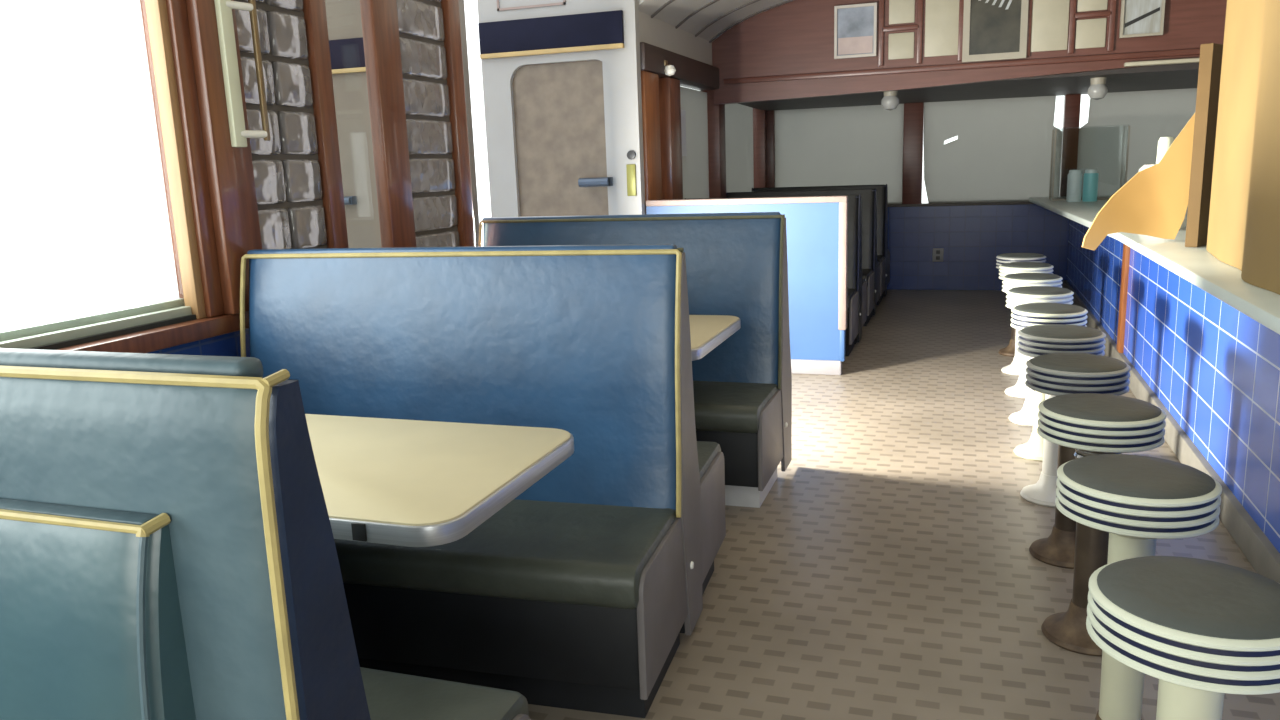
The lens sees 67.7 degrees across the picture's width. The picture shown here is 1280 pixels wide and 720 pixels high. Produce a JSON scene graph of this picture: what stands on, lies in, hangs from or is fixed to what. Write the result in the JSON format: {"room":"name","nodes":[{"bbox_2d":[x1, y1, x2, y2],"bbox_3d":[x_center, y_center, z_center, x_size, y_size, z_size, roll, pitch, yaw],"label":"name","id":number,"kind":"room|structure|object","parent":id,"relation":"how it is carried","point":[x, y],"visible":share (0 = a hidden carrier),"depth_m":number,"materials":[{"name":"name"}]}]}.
{"room":"diner interior","nodes":[
{"label":"diner interior","id":0,"kind":"room"},
{"bbox_2d":[149,328,249,356],"bbox_3d":[-1.881,0.703,1.569,0.120,0.930,6.630,2,12,19],"label":"wall","id":1,"kind":"structure","parent":0,"point":[228,344],"depth_m":2.97,"materials":[{"name":"blue tile"}]},
{"bbox_2d":[56,311,248,352],"bbox_3d":[-1.791,0.161,1.745,0.145,0.055,6.030,2,12,19],"label":"trim","id":2,"kind":"structure","parent":1,"relation":"on","point":[146,341],"depth_m":2.77,"materials":[{"name":"brown wood"}]},
{"bbox_2d":[234,0,326,248],"bbox_3d":[-1.260,-0.847,3.233,0.102,1.286,0.396,2,12,19],"label":"glass block window","id":3,"kind":"structure","parent":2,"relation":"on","point":[286,167],"depth_m":3.24,"materials":[{"name":"grey"}]},
{"bbox_2d":[396,0,459,246],"bbox_3d":[-0.958,-1.037,4.113,0.102,1.286,0.426,2,12,19],"label":"glass block window","id":4,"kind":"structure","parent":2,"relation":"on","point":[420,22],"depth_m":4.11,"materials":[{"name":"grey"}]},
{"bbox_2d":[140,0,223,316],"bbox_3d":[-1.396,-0.772,2.869,0.120,1.295,0.060,2,12,19],"label":"trim","id":5,"kind":"structure","parent":1,"relation":"attached to","point":[176,9],"depth_m":2.87,"materials":[{"name":"brown wood"}]},
{"bbox_2d":[185,0,261,314],"bbox_3d":[-1.343,-0.794,2.968,0.155,1.295,0.165,2,12,19],"label":"trim","id":6,"kind":"structure","parent":1,"relation":"attached to","point":[230,174],"depth_m":2.94,"materials":[{"name":"brown wood"}]},
{"bbox_2d":[214,0,270,146],"bbox_3d":[-1.241,-1.040,2.941,0.031,0.750,0.138,5,13,31],"label":"wall bracket","id":7,"kind":"object","parent":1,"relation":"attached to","point":[239,135],"visible":1,"depth_m":2.94,"materials":[{"name":"beige metal"}]},
{"bbox_2d":[303,0,348,247],"bbox_3d":[-1.143,-0.899,3.446,0.045,1.295,0.090,2,12,19],"label":"trim","id":8,"kind":"structure","parent":1,"relation":"attached to","point":[315,18],"depth_m":3.43,"materials":[{"name":"brown wood"}]},
{"bbox_2d":[360,0,415,247],"bbox_3d":[-1.008,-0.979,3.817,0.060,1.295,0.175,2,12,19],"label":"wooden post","id":9,"kind":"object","parent":1,"relation":"attached to","point":[379,18],"depth_m":3.79,"materials":[{"name":"brown wood"}]},
{"bbox_2d":[441,0,475,246],"bbox_3d":[-0.832,-1.093,4.344,0.050,1.295,0.100,2,12,19],"label":"trim","id":10,"kind":"structure","parent":1,"relation":"attached to","point":[451,17],"depth_m":4.32,"materials":[{"name":"brown wood"}]},
{"bbox_2d":[325,0,478,247],"bbox_3d":[-2.182,-1.435,7.124,2.040,3.080,0.170,2,12,19],"label":"wall","id":11,"kind":"structure","parent":0,"point":[344,21],"depth_m":7.03,"materials":[{"name":"white paint"}]},
{"bbox_2d":[329,37,365,73],"bbox_3d":[-2.195,-2.208,6.947,1.980,0.235,0.035,2,12,19],"label":"sign band","id":12,"kind":"object","parent":11,"relation":"attached to","point":[346,55],"visible":0.09,"depth_m":6.91,"materials":[{"name":"blue metal"}]},
{"bbox_2d":[639,11,711,64],"bbox_3d":[0.560,-2.824,8.240,0.160,0.600,4.240,2,12,19],"label":"wall","id":13,"kind":"structure","parent":0,"point":[653,31],"depth_m":7.10,"materials":[{"name":"white paint"}]},
{"bbox_2d":[664,60,675,75],"bbox_3d":[0.188,-2.060,6.742,0.135,0.110,0.090,2,12,19],"label":"wall sconce","id":14,"kind":"object","parent":13,"relation":"attached to","point":[669,69],"visible":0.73,"depth_m":6.71,"materials":[{"name":"white glass"}]},
{"bbox_2d":[640,42,718,90],"bbox_3d":[0.612,-2.440,8.305,0.200,0.180,4.240,2,12,19],"label":"trim","id":15,"kind":"structure","parent":13,"relation":"attached to","point":[691,73],"depth_m":7.14,"materials":[{"name":"brown wood"}]},
{"bbox_2d":[695,0,759,36],"bbox_3d":[2.762,-2.651,6.861,5.120,0.642,0.035,2,12,19],"label":"trim","id":16,"kind":"structure","parent":13,"relation":"attached to","point":[754,1],"depth_m":7.55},
{"bbox_2d":[725,103,753,191],"bbox_3d":[0.939,-2.023,9.411,0.024,1.062,1.670,2,12,19],"label":"roller shade","id":17,"kind":"object","parent":13,"relation":"attached to","point":[738,117],"visible":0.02,"depth_m":9.54,"materials":[{"name":"grey fabric"}]},
{"bbox_2d":[709,0,793,42],"bbox_3d":[2.905,-2.741,7.278,5.120,0.642,0.035,2,12,19],"label":"trim","id":18,"kind":"structure","parent":13,"relation":"attached to","point":[787,1],"depth_m":7.93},
{"bbox_2d":[638,0,786,41],"bbox_3d":[2.971,-2.814,7.469,5.120,0.680,4.340,2,12,19],"label":"ceiling","id":19,"kind":"structure","parent":0,"point":[676,11],"depth_m":7.31,"materials":[{"name":"paint"}]},
{"bbox_2d":[651,0,674,17],"bbox_3d":[2.396,-2.421,5.795,5.120,0.642,0.035,2,12,19],"label":"trim","id":20,"kind":"structure","parent":19,"relation":"attached to","point":[670,1],"depth_m":6.56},
{"bbox_2d":[675,0,718,28],"bbox_3d":[2.587,-2.541,6.351,5.120,0.642,0.035,2,12,19],"label":"trim","id":21,"kind":"structure","parent":19,"relation":"attached to","point":[713,1],"depth_m":7.08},
{"bbox_2d":[528,290,1279,719],"bbox_3d":[1.631,0.628,3.893,5.350,0.100,13.400,2,12,19],"label":"floor","id":22,"kind":"structure","parent":0,"point":[890,571],"depth_m":3.35,"materials":[{"name":"tile"}]},
{"bbox_2d":[0,348,530,719],"bbox_3d":[-1.072,0.566,1.442,1.465,1.192,1.195,2,12,19],"label":"bench","id":23,"kind":"object","parent":22,"relation":"on","point":[168,551],"visible":1,"depth_m":1.15,"materials":[{"name":"blue leather"}]},
{"bbox_2d":[0,519,195,719],"bbox_3d":[-1.169,0.454,1.362,1.270,0.550,0.079,2,12,19],"label":"cushion","id":24,"kind":"object","parent":23,"relation":"on","point":[95,621],"depth_m":1.15,"materials":[{"name":"blue leather"}]},
{"bbox_2d":[0,377,285,719],"bbox_3d":[-1.085,0.533,1.415,1.430,1.068,0.041,2,12,19],"label":"cushion","id":25,"kind":"object","parent":23,"relation":"on","point":[198,455],"depth_m":1.14,"materials":[{"name":"blue leather"}]},
{"bbox_2d":[305,414,573,546],"bbox_3d":[-0.852,0.593,2.350,1.296,0.760,0.686,2,12,19],"label":"table","id":26,"kind":"object","parent":22,"relation":"on","point":[399,482],"visible":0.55,"depth_m":2.10,"materials":[{"name":"beige laminate"}]},
{"bbox_2d":[240,244,725,717],"bbox_3d":[-0.531,0.240,2.968,1.426,1.182,1.135,1,12,15],"label":"bench","id":27,"kind":"object","parent":22,"relation":"on","point":[580,592],"visible":0.73,"depth_m":2.69,"materials":[{"name":"blue leather"}]},
{"bbox_2d":[249,254,675,510],"bbox_3d":[-0.564,0.058,2.849,1.390,0.728,0.117,1,12,15],"label":"cushion","id":28,"kind":"object","parent":27,"relation":"on","point":[582,345],"depth_m":2.77,"materials":[{"name":"blue leather"}]},
{"bbox_2d":[478,212,791,507],"bbox_3d":[-0.104,-0.040,4.265,1.466,1.182,0.695,2,12,19],"label":"bench","id":29,"kind":"object","parent":22,"relation":"on","point":[737,263],"visible":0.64,"depth_m":4.16,"materials":[{"name":"blue leather"}]},
{"bbox_2d":[483,218,780,385],"bbox_3d":[-0.072,-0.266,4.352,1.430,0.728,0.117,2,12,19],"label":"cushion","id":30,"kind":"object","parent":29,"relation":"on","point":[733,265],"depth_m":4.19,"materials":[{"name":"blue leather"}]},
{"bbox_2d":[689,315,740,360],"bbox_3d":[-0.281,0.240,3.983,1.296,0.760,0.776,2,12,19],"label":"table","id":31,"kind":"object","parent":22,"relation":"on","point":[707,332],"visible":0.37,"depth_m":3.75,"materials":[{"name":"beige laminate"}]},
{"bbox_2d":[646,195,847,374],"bbox_3d":[0.705,-0.497,6.406,1.345,1.165,0.080,2,12,19],"label":"divider panel","id":32,"kind":"object","parent":22,"relation":"on","point":[816,226],"visible":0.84,"depth_m":6.24,"materials":[{"name":"blue paint"}]},
{"bbox_2d":[685,194,866,355],"bbox_3d":[1.027,-0.695,7.394,1.356,1.137,1.135,2,12,19],"label":"bench","id":33,"kind":"object","parent":22,"relation":"on","point":[856,285],"visible":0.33,"depth_m":7.06,"materials":[{"name":"black leather"}]},
{"bbox_2d":[713,195,858,289],"bbox_3d":[0.989,-0.886,7.275,1.320,0.700,0.117,2,12,19],"label":"cushion","id":34,"kind":"object","parent":33,"relation":"on","point":[853,200],"depth_m":7.06,"materials":[{"name":"blue leather"}]},
{"bbox_2d":[726,188,880,325],"bbox_3d":[1.440,-0.956,8.598,1.356,1.137,1.135,2,12,19],"label":"bench","id":35,"kind":"object","parent":22,"relation":"on","point":[871,268],"visible":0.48,"depth_m":8.29,"materials":[{"name":"black leather"}]},
{"bbox_2d":[726,189,874,269],"bbox_3d":[1.402,-1.146,8.480,1.320,0.700,0.117,2,12,19],"label":"cushion","id":36,"kind":"object","parent":35,"relation":"on","point":[867,195],"depth_m":8.29,"materials":[{"name":"blue leather"}]},
{"bbox_2d":[752,184,889,304],"bbox_3d":[1.822,-1.196,9.710,1.356,1.137,1.135,2,12,19],"label":"bench","id":37,"kind":"object","parent":22,"relation":"on","point":[883,254],"visible":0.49,"depth_m":9.40,"materials":[{"name":"black leather"}]},
{"bbox_2d":[753,185,885,255],"bbox_3d":[1.784,-1.387,9.592,1.320,0.700,0.117,2,12,19],"label":"cushion","id":38,"kind":"object","parent":37,"relation":"on","point":[881,189],"depth_m":9.40,"materials":[{"name":"blue leather"}]},
{"bbox_2d":[996,253,1045,356],"bbox_3d":[2.657,-0.389,6.690,0.322,0.703,0.322,2,12,19],"label":"counter stool","id":39,"kind":"object","parent":22,"relation":"on","point":[1009,350],"visible":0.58,"depth_m":6.60,"materials":[{"name":"plastic"}]},
{"bbox_2d":[998,253,1043,257],"bbox_3d":[2.645,-0.722,6.622,0.298,0.022,0.298,2,12,19],"label":"seat cushion","id":40,"kind":"object","parent":39,"relation":"on","point":[1007,255],"depth_m":6.57,"materials":[{"name":"leather"}]},
{"bbox_2d":[999,262,1053,375],"bbox_3d":[2.463,-0.267,6.124,0.322,0.703,0.322,2,12,19],"label":"counter stool","id":41,"kind":"object","parent":22,"relation":"on","point":[1005,269],"visible":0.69,"depth_m":6.04,"materials":[{"name":"plastic"}]},
{"bbox_2d":[1001,262,1051,267],"bbox_3d":[2.451,-0.600,6.056,0.298,0.022,0.298,2,12,19],"label":"seat cushion","id":42,"kind":"object","parent":41,"relation":"on","point":[1012,264],"depth_m":6.00,"materials":[{"name":"leather"}]},
{"bbox_2d":[1002,273,1062,397],"bbox_3d":[2.269,-0.144,5.559,0.322,0.703,0.322,2,12,19],"label":"counter stool","id":43,"kind":"object","parent":22,"relation":"on","point":[1010,281],"visible":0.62,"depth_m":5.47,"materials":[{"name":"metal"}]},
{"bbox_2d":[1005,273,1059,279],"bbox_3d":[2.257,-0.478,5.491,0.298,0.022,0.298,2,12,19],"label":"seat cushion","id":44,"kind":"object","parent":43,"relation":"on","point":[1016,276],"depth_m":5.44,"materials":[{"name":"leather"}]},
{"bbox_2d":[1006,286,1073,425],"bbox_3d":[2.075,-0.022,4.994,0.322,0.703,0.322,2,12,19],"label":"counter stool","id":45,"kind":"object","parent":22,"relation":"on","point":[1016,296],"visible":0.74,"depth_m":4.90,"materials":[{"name":"plastic"}]},
{"bbox_2d":[1009,286,1070,294],"bbox_3d":[2.063,-0.356,4.926,0.298,0.022,0.298,2,12,19],"label":"seat cushion","id":46,"kind":"object","parent":45,"relation":"on","point":[1026,290],"depth_m":4.88,"materials":[{"name":"leather"}]},
{"bbox_2d":[1011,303,1087,461],"bbox_3d":[1.881,0.100,4.429,0.322,0.703,0.322,2,12,19],"label":"counter stool","id":47,"kind":"object","parent":22,"relation":"on","point":[1030,314],"visible":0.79,"depth_m":4.33,"materials":[{"name":"plastic"}]},
{"bbox_2d":[1014,303,1084,313],"bbox_3d":[1.869,-0.233,4.361,0.298,0.022,0.298,2,12,19],"label":"seat cushion","id":48,"kind":"object","parent":47,"relation":"on","point":[1030,308],"depth_m":4.31,"materials":[{"name":"leather"}]},
{"bbox_2d":[1017,324,1105,506],"bbox_3d":[1.687,0.222,3.863,0.322,0.703,0.322,2,12,19],"label":"counter stool","id":49,"kind":"object","parent":22,"relation":"on","point":[1035,340],"visible":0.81,"depth_m":3.78,"materials":[{"name":"plastic"}]},
{"bbox_2d":[1021,324,1102,338],"bbox_3d":[1.675,-0.111,3.795,0.298,0.022,0.298,2,12,19],"label":"seat cushion","id":50,"kind":"object","parent":49,"relation":"on","point":[1047,331],"depth_m":3.75,"materials":[{"name":"leather"}]},
{"bbox_2d":[1025,353,1130,568],"bbox_3d":[1.493,0.344,3.298,0.322,0.703,0.322,2,12,19],"label":"counter stool","id":51,"kind":"object","parent":22,"relation":"on","point":[1056,374],"visible":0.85,"depth_m":3.20,"materials":[{"name":"leather"}]},
{"bbox_2d":[1030,353,1126,372],"bbox_3d":[1.481,0.011,3.230,0.298,0.022,0.298,2,12,19],"label":"seat cushion","id":52,"kind":"object","parent":51,"relation":"on","point":[1055,362],"depth_m":3.18,"materials":[{"name":"leather"}]},
{"bbox_2d":[1037,393,1165,655],"bbox_3d":[1.299,0.467,2.733,0.322,0.703,0.322,2,12,19],"label":"counter stool","id":53,"kind":"object","parent":22,"relation":"on","point":[1090,424],"visible":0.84,"depth_m":2.65,"materials":[{"name":"leather"}]},
{"bbox_2d":[1043,393,1161,421],"bbox_3d":[1.287,0.133,2.665,0.298,0.022,0.298,2,12,19],"label":"seat cushion","id":54,"kind":"object","parent":53,"relation":"on","point":[1079,407],"depth_m":2.62,"materials":[{"name":"leather"}]},
{"bbox_2d":[1055,454,1221,719],"bbox_3d":[1.105,0.589,2.167,0.322,0.703,0.322,2,12,19],"label":"counter stool","id":55,"kind":"object","parent":22,"relation":"on","point":[1139,500],"visible":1,"depth_m":2.05,"materials":[{"name":"leather"}]},
{"bbox_2d":[1063,454,1215,498],"bbox_3d":[1.093,0.256,2.099,0.298,0.022,0.298,2,12,19],"label":"seat cushion","id":56,"kind":"object","parent":55,"relation":"on","point":[1102,476],"depth_m":2.06,"materials":[{"name":"leather"}]},
{"bbox_2d":[1029,196,1279,582],"bbox_3d":[2.836,-0.123,4.736,1.150,0.950,10.230,2,12,19],"label":"counter","id":57,"kind":"object","parent":22,"relation":"on","point":[1200,343],"depth_m":4.02,"materials":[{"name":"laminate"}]},
{"bbox_2d":[1066,170,1081,201],"bbox_3d":[3.842,-1.540,8.438,0.120,0.276,0.120,2,12,19],"label":"can","id":58,"kind":"object","parent":57,"relation":"on","point":[1074,179],"visible":1,"depth_m":8.39,"materials":[{"name":"paint"}]},
{"bbox_2d":[1049,125,1129,200],"bbox_3d":[4.099,-1.800,8.726,0.614,0.652,0.294,2,12,19],"label":"glass case","id":59,"kind":"object","parent":57,"relation":"on","point":[1053,137],"visible":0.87,"depth_m":8.72,"materials":[{"name":"clear glass"}]},
{"bbox_2d":[1082,169,1098,201],"bbox_3d":[3.965,-1.536,8.397,0.120,0.276,0.120,2,12,19],"label":"can","id":60,"kind":"object","parent":57,"relation":"on","point":[1090,180],"visible":1,"depth_m":8.35,"materials":[{"name":"teal paint"}]},
{"bbox_2d":[1082,113,1194,249],"bbox_3d":[2.458,-0.982,4.558,0.632,0.899,0.077,-1,12,6],"label":"cardboard sheet","id":61,"kind":"object","parent":57,"relation":"on","point":[1154,202],"visible":0.76,"depth_m":4.60,"materials":[{"name":"cardboard"}]},
{"bbox_2d":[1029,196,1279,334],"bbox_3d":[2.820,-0.566,4.646,1.150,0.045,10.230,2,12,19],"label":"countertop","id":62,"kind":"structure","parent":57,"relation":"on","point":[1224,281],"depth_m":3.72,"materials":[{"name":"laminate"}]},
{"bbox_2d":[1139,137,1185,229],"bbox_3d":[2.891,-0.976,5.272,0.250,0.502,0.250,2,12,19],"label":"jug","id":63,"kind":"object","parent":57,"relation":"on","point":[1164,143],"visible":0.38,"depth_m":5.22,"materials":[{"name":"plastic"}]},
{"bbox_2d":[1185,43,1222,246],"bbox_3d":[2.539,-0.953,4.275,0.192,0.879,0.049,-12,15,-39],"label":"board","id":64,"kind":"object","parent":57,"relation":"on","point":[1210,61],"visible":0.87,"depth_m":4.22,"materials":[{"name":"brown wood"}]},
{"bbox_2d":[1206,0,1279,294],"bbox_3d":[2.337,-0.931,3.002,0.680,1.360,1.984,3,13,23],"label":"cardboard box","id":65,"kind":"object","parent":57,"relation":"on","point":[1244,213],"visible":1,"depth_m":3.39,"materials":[{"name":"beige cardboard"}]},
{"bbox_2d":[1086,556,1279,719],"bbox_3d":[0.911,0.711,1.602,0.322,0.703,0.322,2,12,19],"label":"counter stool","id":66,"kind":"object","parent":22,"relation":"on","point":[1207,630],"visible":1,"depth_m":1.48,"materials":[{"name":"leather"}]},
{"bbox_2d":[1097,556,1279,639],"bbox_3d":[0.899,0.378,1.534,0.298,0.022,0.298,2,12,19],"label":"seat cushion","id":67,"kind":"object","parent":66,"relation":"on","point":[1148,597],"depth_m":1.50,"materials":[{"name":"leather"}]},
{"bbox_2d":[738,63,1198,110],"bbox_3d":[3.340,-2.440,8.524,4.950,0.080,2.100,2,12,19],"label":"soffit","id":68,"kind":"structure","parent":0,"point":[1170,76],"depth_m":8.47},
{"bbox_2d":[881,91,898,109],"bbox_3d":[2.143,-2.228,8.171,0.150,0.180,0.150,2,12,19],"label":"ceiling lamp","id":69,"kind":"object","parent":68,"relation":"attached to","point":[890,101],"visible":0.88,"depth_m":8.12,"materials":[{"name":"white glass"}]},
{"bbox_2d":[1087,77,1107,99],"bbox_3d":[3.674,-2.179,7.657,0.150,0.180,0.150,2,12,19],"label":"ceiling lamp","id":70,"kind":"object","parent":68,"relation":"attached to","point":[1098,89],"visible":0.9,"depth_m":7.61,"materials":[{"name":"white glass"}]},
{"bbox_2d":[712,0,1226,104],"bbox_3d":[2.968,-2.606,7.412,4.958,0.945,0.130,2,12,19],"label":"wall","id":71,"kind":"structure","parent":0,"point":[785,51],"depth_m":7.63,"materials":[{"name":"red wood"}]},
{"bbox_2d":[680,86,708,198],"bbox_3d":[0.409,-1.689,7.868,0.024,1.062,1.180,2,12,19],"label":"roller shade","id":72,"kind":"object","parent":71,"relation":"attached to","point":[695,166],"visible":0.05,"depth_m":8.01,"materials":[{"name":"grey fabric"}]},
{"bbox_2d":[681,110,686,155],"bbox_3d":[0.329,-1.796,7.549,0.005,0.360,0.240,2,12,19],"label":"paper notice","id":73,"kind":"object","parent":72,"relation":"attached to","point":[683,112],"visible":0.57,"depth_m":7.60,"materials":[{"name":"white paper"}]},
{"bbox_2d":[834,3,876,58],"bbox_3d":[1.749,-2.669,7.747,0.336,0.410,0.035,2,12,19],"label":"framed picture","id":74,"kind":"object","parent":71,"relation":"attached to","point":[855,26],"visible":1,"depth_m":7.74},
{"bbox_2d":[962,0,1028,62],"bbox_3d":[2.757,-2.645,7.407,0.470,0.612,0.035,2,12,19],"label":"framed picture","id":75,"kind":"object","parent":71,"relation":"attached to","point":[993,30],"visible":1,"depth_m":7.42},
{"bbox_2d":[969,0,1021,54],"bbox_3d":[2.758,-2.646,7.410,0.370,0.512,0.012,2,12,19],"label":"print","id":76,"kind":"object","parent":75,"relation":"attached to","point":[995,26],"depth_m":7.41},
{"bbox_2d":[1119,0,1164,37],"bbox_3d":[3.729,-2.624,7.078,0.289,0.430,0.035,2,12,19],"label":"framed picture","id":77,"kind":"object","parent":71,"relation":"attached to","point":[1138,18],"visible":1,"depth_m":7.09,"materials":[{"name":"paper"}]},
{"bbox_2d":[1124,58,1199,66],"bbox_3d":[4.364,-2.204,6.961,1.500,0.030,0.080,2,12,19],"label":"strip","id":78,"kind":"object","parent":71,"relation":"attached to","point":[1188,60],"visible":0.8,"depth_m":7.09,"materials":[{"name":"white plastic"}]},
{"bbox_2d":[774,88,1188,289],"bbox_3d":[3.686,-2.203,9.654,5.300,3.000,0.120,2,12,19],"label":"wall","id":79,"kind":"structure","parent":0,"point":[971,237],"depth_m":9.91,"materials":[{"name":"blue tile"}]},
{"bbox_2d":[767,110,774,187],"bbox_3d":[1.410,-2.192,10.427,0.135,1.030,0.140,2,12,19],"label":"trim","id":80,"kind":"structure","parent":79,"relation":"attached to","point":[770,113],"depth_m":10.33,"materials":[{"name":"red wood"}]},
{"bbox_2d":[775,104,903,203],"bbox_3d":[2.112,-2.167,10.181,1.355,1.030,0.024,2,12,19],"label":"roller shade","id":81,"kind":"object","parent":79,"relation":"attached to","point":[850,145],"visible":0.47,"depth_m":10.15,"materials":[{"name":"grey fabric"}]},
{"bbox_2d":[902,102,923,203],"bbox_3d":[2.845,-2.145,9.945,0.195,1.030,0.140,2,12,19],"label":"trim","id":82,"kind":"structure","parent":79,"relation":"attached to","point":[913,127],"depth_m":9.88,"materials":[{"name":"red wood"}]},
{"bbox_2d":[932,248,943,261],"bbox_3d":[3.126,-1.102,10.010,0.110,0.140,0.019,2,12,19],"label":"wall outlet","id":83,"kind":"object","parent":79,"relation":"attached to","point":[938,253],"visible":1,"depth_m":10.00,"materials":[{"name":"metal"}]},
{"bbox_2d":[888,201,1033,206],"bbox_3d":[2.937,-1.625,9.993,3.300,0.025,0.160,2,12,19],"label":"trim","id":84,"kind":"structure","parent":79,"relation":"on","point":[1022,202],"depth_m":9.80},
{"bbox_2d":[923,96,1061,202],"bbox_3d":[3.562,-2.120,9.693,1.325,1.030,0.024,2,12,19],"label":"window","id":85,"kind":"structure","parent":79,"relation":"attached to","point":[1001,152],"depth_m":9.69,"materials":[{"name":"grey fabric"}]},
{"bbox_2d":[1059,94,1080,196],"bbox_3d":[4.264,-2.099,9.468,0.140,1.030,0.140,2,12,19],"label":"trim","id":86,"kind":"structure","parent":79,"relation":"attached to","point":[1072,102],"depth_m":9.39,"materials":[{"name":"red wood"}]},
{"bbox_2d":[1077,88,1196,195],"bbox_3d":[4.883,-2.077,9.249,1.165,1.030,0.024,2,12,19],"label":"roller shade","id":87,"kind":"object","parent":79,"relation":"attached to","point":[1152,115],"visible":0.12,"depth_m":9.26,"materials":[{"name":"grey fabric"}]},
{"bbox_3d":[0.640,-0.830,8.639,0.140,0.930,4.250,2,12,19],"label":"wall","id":88,"kind":"structure","parent":0,"visible":0},
{"bbox_2d":[477,0,645,216],"bbox_3d":[-0.537,-1.391,6.542,1.130,3.050,0.160,2,12,19],"label":"door","id":89,"kind":"structure","parent":88,"relation":"in","point":[545,117],"depth_m":6.51,"materials":[{"name":"white paint"}]},
{"bbox_2d":[478,10,623,58],"bbox_3d":[-0.604,-2.170,6.377,1.040,0.235,0.035,2,12,19],"label":"sign band","id":90,"kind":"object","parent":89,"relation":"attached to","point":[594,31],"visible":1,"depth_m":6.36,"materials":[{"name":"blue metal"}]},
{"bbox_2d":[602,62,616,214],"bbox_3d":[-0.127,-1.069,6.568,0.150,2.280,0.120,2,12,19],"label":"trim","id":91,"kind":"structure","parent":89,"relation":"attached to","point":[607,85],"depth_m":6.43,"materials":[{"name":"white paint"}]},
{"bbox_2d":[641,71,661,212],"bbox_3d":[0.015,-1.434,6.656,0.180,1.090,0.320,2,12,19],"label":"trim","id":92,"kind":"structure","parent":88,"relation":"on","point":[650,111],"depth_m":6.56,"materials":[{"name":"orange wood"}]},
{"bbox_2d":[659,77,682,199],"bbox_3d":[0.193,-1.546,7.175,0.180,1.090,0.280,2,12,19],"label":"trim","id":93,"kind":"structure","parent":88,"relation":"on","point":[669,88],"depth_m":7.05,"materials":[{"name":"brown wood"}]},
{"bbox_2d":[702,90,725,197],"bbox_3d":[0.654,-1.837,8.519,0.180,1.090,0.220,2,12,19],"label":"trim","id":94,"kind":"structure","parent":88,"relation":"on","point":[716,113],"depth_m":8.42,"materials":[{"name":"red wood"}]},
{"bbox_2d":[753,108,766,187],"bbox_3d":[1.280,-2.232,10.344,0.180,1.090,0.120,2,12,19],"label":"trim","id":95,"kind":"structure","parent":88,"relation":"on","point":[759,116],"depth_m":10.27,"materials":[{"name":"red wood"}]},
{"bbox_3d":[-1.929,-0.644,1.294,0.120,1.820,6.630,2,12,19],"label":"wall","id":96,"kind":"structure","parent":0,"visible":0},
{"bbox_2d":[0,0,205,349],"bbox_3d":[-2.104,-0.332,0.836,0.100,1.295,4.345,2,12,19],"label":"window","id":97,"kind":"structure","parent":96,"relation":"in","point":[53,335],"depth_m":2.80,"materials":[{"name":"beige wood"}]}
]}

